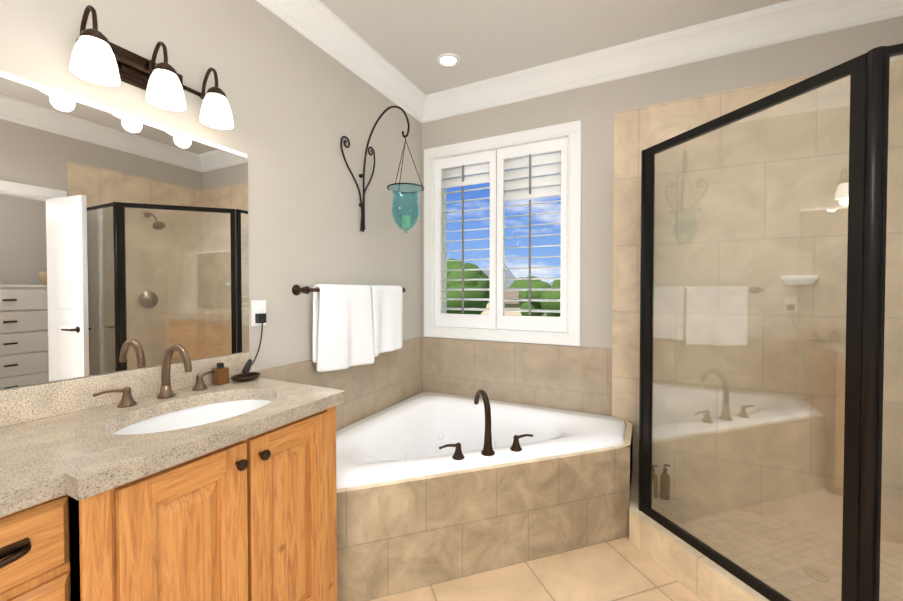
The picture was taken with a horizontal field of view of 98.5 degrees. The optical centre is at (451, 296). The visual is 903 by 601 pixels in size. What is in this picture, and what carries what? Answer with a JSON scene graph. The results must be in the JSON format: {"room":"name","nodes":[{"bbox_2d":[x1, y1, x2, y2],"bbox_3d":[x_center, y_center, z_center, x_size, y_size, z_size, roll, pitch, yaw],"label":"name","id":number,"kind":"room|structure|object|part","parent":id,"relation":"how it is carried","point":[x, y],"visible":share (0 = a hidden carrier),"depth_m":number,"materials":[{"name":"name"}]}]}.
{"room":"bathroom","nodes":[
{"label":"bathroom","id":0,"kind":"room"},
{"bbox_2d":[0,0,421,389],"bbox_3d":[-1.308,-0.114,1.069,0.120,2.740,4.890,0,1,27],"label":"wall","id":1,"kind":"structure","parent":0,"point":[300,104],"depth_m":1.88,"materials":[{"name":"beige paint"}]},
{"bbox_2d":[0,70,248,388],"bbox_3d":[-1.409,-0.177,0.726,0.005,0.874,2.248,0,1,27],"label":"mirror","id":2,"kind":"object","parent":1,"relation":"attached to","point":[123,241],"visible":1,"depth_m":1.28,"materials":[{"name":"silver metal"}]},
{"bbox_2d":[0,352,251,426],"bbox_3d":[-1.401,0.312,0.730,0.019,0.100,2.248,0,1,27],"label":"backsplash","id":3,"kind":"structure","parent":1,"relation":"attached to","point":[38,401],"depth_m":1.19,"materials":[{"name":"beige stone"}]},
{"bbox_2d":[69,5,233,129],"bbox_3d":[-1.005,-0.769,1.333,0.174,0.220,0.479,0,1,27],"label":"vanity light","id":4,"kind":"object","parent":1,"relation":"attached to","point":[98,57],"visible":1,"depth_m":1.30,"materials":[{"name":"white glass"}]},
{"bbox_2d":[251,300,265,325],"bbox_3d":[-0.872,0.074,1.774,0.029,0.116,0.072,0,1,27],"label":"electrical outlet plate","id":5,"kind":"object","parent":1,"relation":"attached to","point":[258,312],"visible":1,"depth_m":1.77,"materials":[{"name":"white plastic"}]},
{"bbox_2d":[251,323,262,365],"bbox_3d":[-0.858,0.213,1.703,0.071,0.186,0.122,0,1,27],"label":"cord","id":6,"kind":"object","parent":5,"relation":"attached to","point":[259,345],"visible":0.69,"depth_m":1.75,"materials":[{"name":"black plastic"}]},
{"bbox_2d":[255,337,422,430],"bbox_3d":[-0.565,0.780,2.417,0.012,0.905,1.500,0,1,27],"label":"tile wainscot","id":7,"kind":"structure","parent":1,"relation":"attached to","point":[384,380],"depth_m":2.48,"materials":[{"name":"beige tile"}]},
{"bbox_2d":[256,0,431,122],"bbox_3d":[-1.222,-1.405,0.975,0.098,0.155,4.600,0,1,27],"label":"crown molding","id":8,"kind":"structure","parent":1,"relation":"attached to","point":[321,25],"depth_m":2.24,"materials":[{"name":"white"}]},
{"bbox_2d":[292,284,405,371],"bbox_3d":[-0.541,0.165,2.320,0.132,0.473,0.907,0,1,27],"label":"towel rail","id":9,"kind":"object","parent":1,"relation":"attached to","point":[355,325],"visible":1,"depth_m":2.21,"materials":[{"name":"white fabric"}]},
{"bbox_2d":[312,284,374,371],"bbox_3d":[-0.591,0.169,2.174,0.102,0.477,0.417,0,1,27],"label":"towel","id":10,"kind":"object","parent":9,"relation":"hanging from","point":[343,336],"depth_m":2.11,"materials":[{"name":"white fabric"}]},
{"bbox_2d":[368,285,402,356],"bbox_3d":[-0.424,0.145,2.516,0.094,0.442,0.332,0,1,27],"label":"towel","id":11,"kind":"object","parent":9,"relation":"hanging from","point":[387,300],"depth_m":2.49,"materials":[{"name":"white fabric"}]},
{"bbox_2d":[340,106,423,232],"bbox_3d":[-0.381,-0.747,2.278,0.443,0.755,0.305,0,1,27],"label":"candle sconce","id":12,"kind":"object","parent":1,"relation":"attached to","point":[405,220],"visible":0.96,"depth_m":2.27,"materials":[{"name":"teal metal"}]},
{"bbox_3d":[-0.266,-0.503,2.256,0.208,0.266,0.208,0,1,27],"label":"sconce glass","id":13,"kind":"part","parent":12,"relation":"part of","materials":[{"name":"teal glass"}]},
{"bbox_2d":[369,536,701,600],"bbox_3d":[0.019,1.317,0.427,3.090,0.100,4.890,0,1,27],"label":"floor","id":14,"kind":"structure","parent":0,"point":[623,569],"depth_m":1.70,"materials":[{"name":"tile"}]},
{"bbox_2d":[0,399,345,600],"bbox_3d":[-1.151,0.834,0.600,0.590,0.860,2.224,0,1,27],"label":"bathroom vanity","id":15,"kind":"object","parent":14,"relation":"on","point":[205,479],"depth_m":1.02,"materials":[{"name":"brown wood"}]},
{"bbox_2d":[0,379,345,518],"bbox_3d":[-1.154,0.385,0.590,0.587,0.042,2.218,0,1,27],"label":"countertop","id":16,"kind":"structure","parent":15,"relation":"on","point":[42,461],"depth_m":0.97,"materials":[{"name":"beige stone"}]},
{"bbox_2d":[92,343,264,406],"bbox_3d":[-0.912,0.254,1.410,0.172,0.192,0.539,0,1,27],"label":"faucet","id":17,"kind":"object","parent":16,"relation":"on","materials":[{"name":"brown metal"}]},
{"bbox_2d":[108,395,275,438],"bbox_3d":[-0.796,0.460,1.241,0.358,0.153,0.498,0,1,27],"label":"sink","id":18,"kind":"object","parent":16,"relation":"in","point":[163,422],"depth_m":1.36,"materials":[{"name":"white ceramic"}]},
{"bbox_2d":[212,362,228,384],"bbox_3d":[-0.922,0.305,1.551,0.045,0.084,0.045,0,1,27],"label":"bottle","id":19,"kind":"object","parent":16,"relation":"on","point":[220,375],"depth_m":1.54,"materials":[{"name":"brown"}]},
{"bbox_3d":[-0.854,0.335,1.615,0.090,0.022,0.123,0,1,27],"label":"dish","id":20,"kind":"part","parent":16,"relation":"part of","materials":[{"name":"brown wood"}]},
{"bbox_2d":[336,389,632,600],"bbox_3d":[0.107,0.848,2.062,1.505,0.782,1.505,0,1,27],"label":"tub","id":21,"kind":"object","parent":14,"relation":"on","point":[433,488],"visible":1,"depth_m":1.82,"materials":[{"name":"tile"}]},
{"bbox_2d":[439,389,532,459],"bbox_3d":[0.174,0.604,1.856,0.349,0.288,0.348,0,1,27],"label":"faucet","id":22,"kind":"object","parent":21,"relation":"on","point":[517,450],"depth_m":1.85,"materials":[{"name":"brown metal"}]},
{"bbox_2d":[629,471,902,600],"bbox_3d":[1.454,1.167,1.609,1.314,0.160,1.114,0,1,27],"label":"floor","id":23,"kind":"structure","parent":14,"relation":"on","point":[698,574],"depth_m":1.79,"materials":[{"name":"tile"}]},
{"bbox_2d":[652,464,669,499],"bbox_3d":[1.226,1.084,2.299,0.117,0.200,0.052,0,1,22],"label":"bottles","id":24,"kind":"object","parent":23,"relation":"on","point":[661,484],"depth_m":2.28,"materials":[{"name":"brown"}]},
{"bbox_2d":[638,43,902,600],"bbox_3d":[1.479,0.181,1.598,1.271,1.809,1.077,0,1,27],"label":"shower enclosure","id":25,"kind":"object","parent":23,"relation":"on","point":[868,72],"visible":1,"depth_m":1.26,"materials":[{"name":"clear glass"}]},
{"bbox_2d":[803,568,829,582],"bbox_3d":[1.566,1.193,1.668,0.084,0.005,0.084,0,1,27],"label":"shower drain","id":26,"kind":"object","parent":23,"relation":"attached to","point":[819,574],"depth_m":1.66,"materials":[{"name":"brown metal"}]},
{"bbox_2d":[319,0,788,94],"bbox_3d":[0.019,-1.522,0.378,3.090,0.100,4.890,0,1,27],"label":"ceiling","id":27,"kind":"structure","parent":0,"point":[411,40],"depth_m":2.17,"materials":[{"name":"white paint"}]},
{"bbox_2d":[437,53,459,67],"bbox_3d":[-0.021,-1.504,2.474,0.150,0.008,0.150,0,1,27],"label":"recessed light","id":28,"kind":"object","parent":27,"relation":"in","point":[447,60],"visible":1,"depth_m":2.47,"materials":[{"name":"white"}]},
{"bbox_2d":[422,16,902,348],"bbox_3d":[1.131,-0.139,2.485,2.970,2.740,0.170,0,1,27],"label":"wall","id":29,"kind":"structure","parent":0,"point":[593,108],"depth_m":2.46,"materials":[{"name":"beige paint"}]},
{"bbox_2d":[424,120,581,345],"bbox_3d":[0.344,-0.415,2.847,1.175,1.460,0.160,0,1,27],"label":"window","id":30,"kind":"structure","parent":29,"relation":"in","point":[571,131],"depth_m":2.73,"materials":[{"name":"white wood"}]},
{"bbox_2d":[435,137,567,331],"bbox_3d":[0.331,-0.414,2.820,1.007,1.292,0.100,0,1,27],"label":"window shutters","id":31,"kind":"object","parent":30,"relation":"attached to","point":[496,178],"visible":1,"depth_m":2.79,"materials":[{"name":"white wood"}]},
{"bbox_2d":[422,337,611,415],"bbox_3d":[0.394,0.774,2.768,1.388,0.905,0.012,0,1,27],"label":"tile wainscot","id":32,"kind":"structure","parent":29,"relation":"attached to","point":[574,378],"depth_m":2.71,"materials":[{"name":"beige tile"}]},
{"bbox_2d":[428,0,902,120],"bbox_3d":[1.017,-1.429,2.370,2.610,0.155,0.098,0,1,27],"label":"crown molding","id":33,"kind":"structure","parent":29,"relation":"attached to","point":[789,20],"depth_m":2.24,"materials":[{"name":"white"}]},
{"bbox_2d":[612,58,902,543],"bbox_3d":[1.661,0.048,2.119,1.450,2.380,0.014,0,1,27],"label":"tiled wall","id":34,"kind":"structure","parent":29,"relation":"attached to","point":[637,131],"depth_m":2.13,"materials":[{"name":"beige tile"}]},
{"bbox_2d":[781,275,818,284],"bbox_3d":[1.795,-0.085,1.992,0.150,0.050,0.085,0,1,27],"label":"soap dish","id":35,"kind":"object","parent":34,"relation":"attached to","point":[812,282],"depth_m":1.97,"materials":[{"name":"white ceramic"}]},
{"label":"outside","id":36,"kind":"structure","parent":0,"visible":0},
{"bbox_3d":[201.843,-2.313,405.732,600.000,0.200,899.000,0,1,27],"label":"ground","id":37,"kind":"structure","parent":36,"visible":0},
{"bbox_2d":[447,258,559,316],"bbox_3d":[5.705,-0.683,66.448,37.973,8.226,68.654,0,1,27],"label":"trees","id":38,"kind":"object","parent":37,"relation":"on","point":[523,294],"depth_m":34.48,"materials":[{"name":"green plant"}]},
{"bbox_2d":[486,287,545,315],"bbox_3d":[11.015,1.282,48.929,10.800,4.900,8.799,0,1,27],"label":"house","id":39,"kind":"structure","parent":37,"relation":"on","point":[510,294],"materials":[{"name":"beige"}]},
{"bbox_2d":[482,264,555,286],"bbox_3d":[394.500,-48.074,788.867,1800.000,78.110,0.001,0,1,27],"label":"mountains","id":40,"kind":"structure","parent":37,"relation":"on","point":[508,273],"depth_m":920.11,"materials":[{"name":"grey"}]}
]}

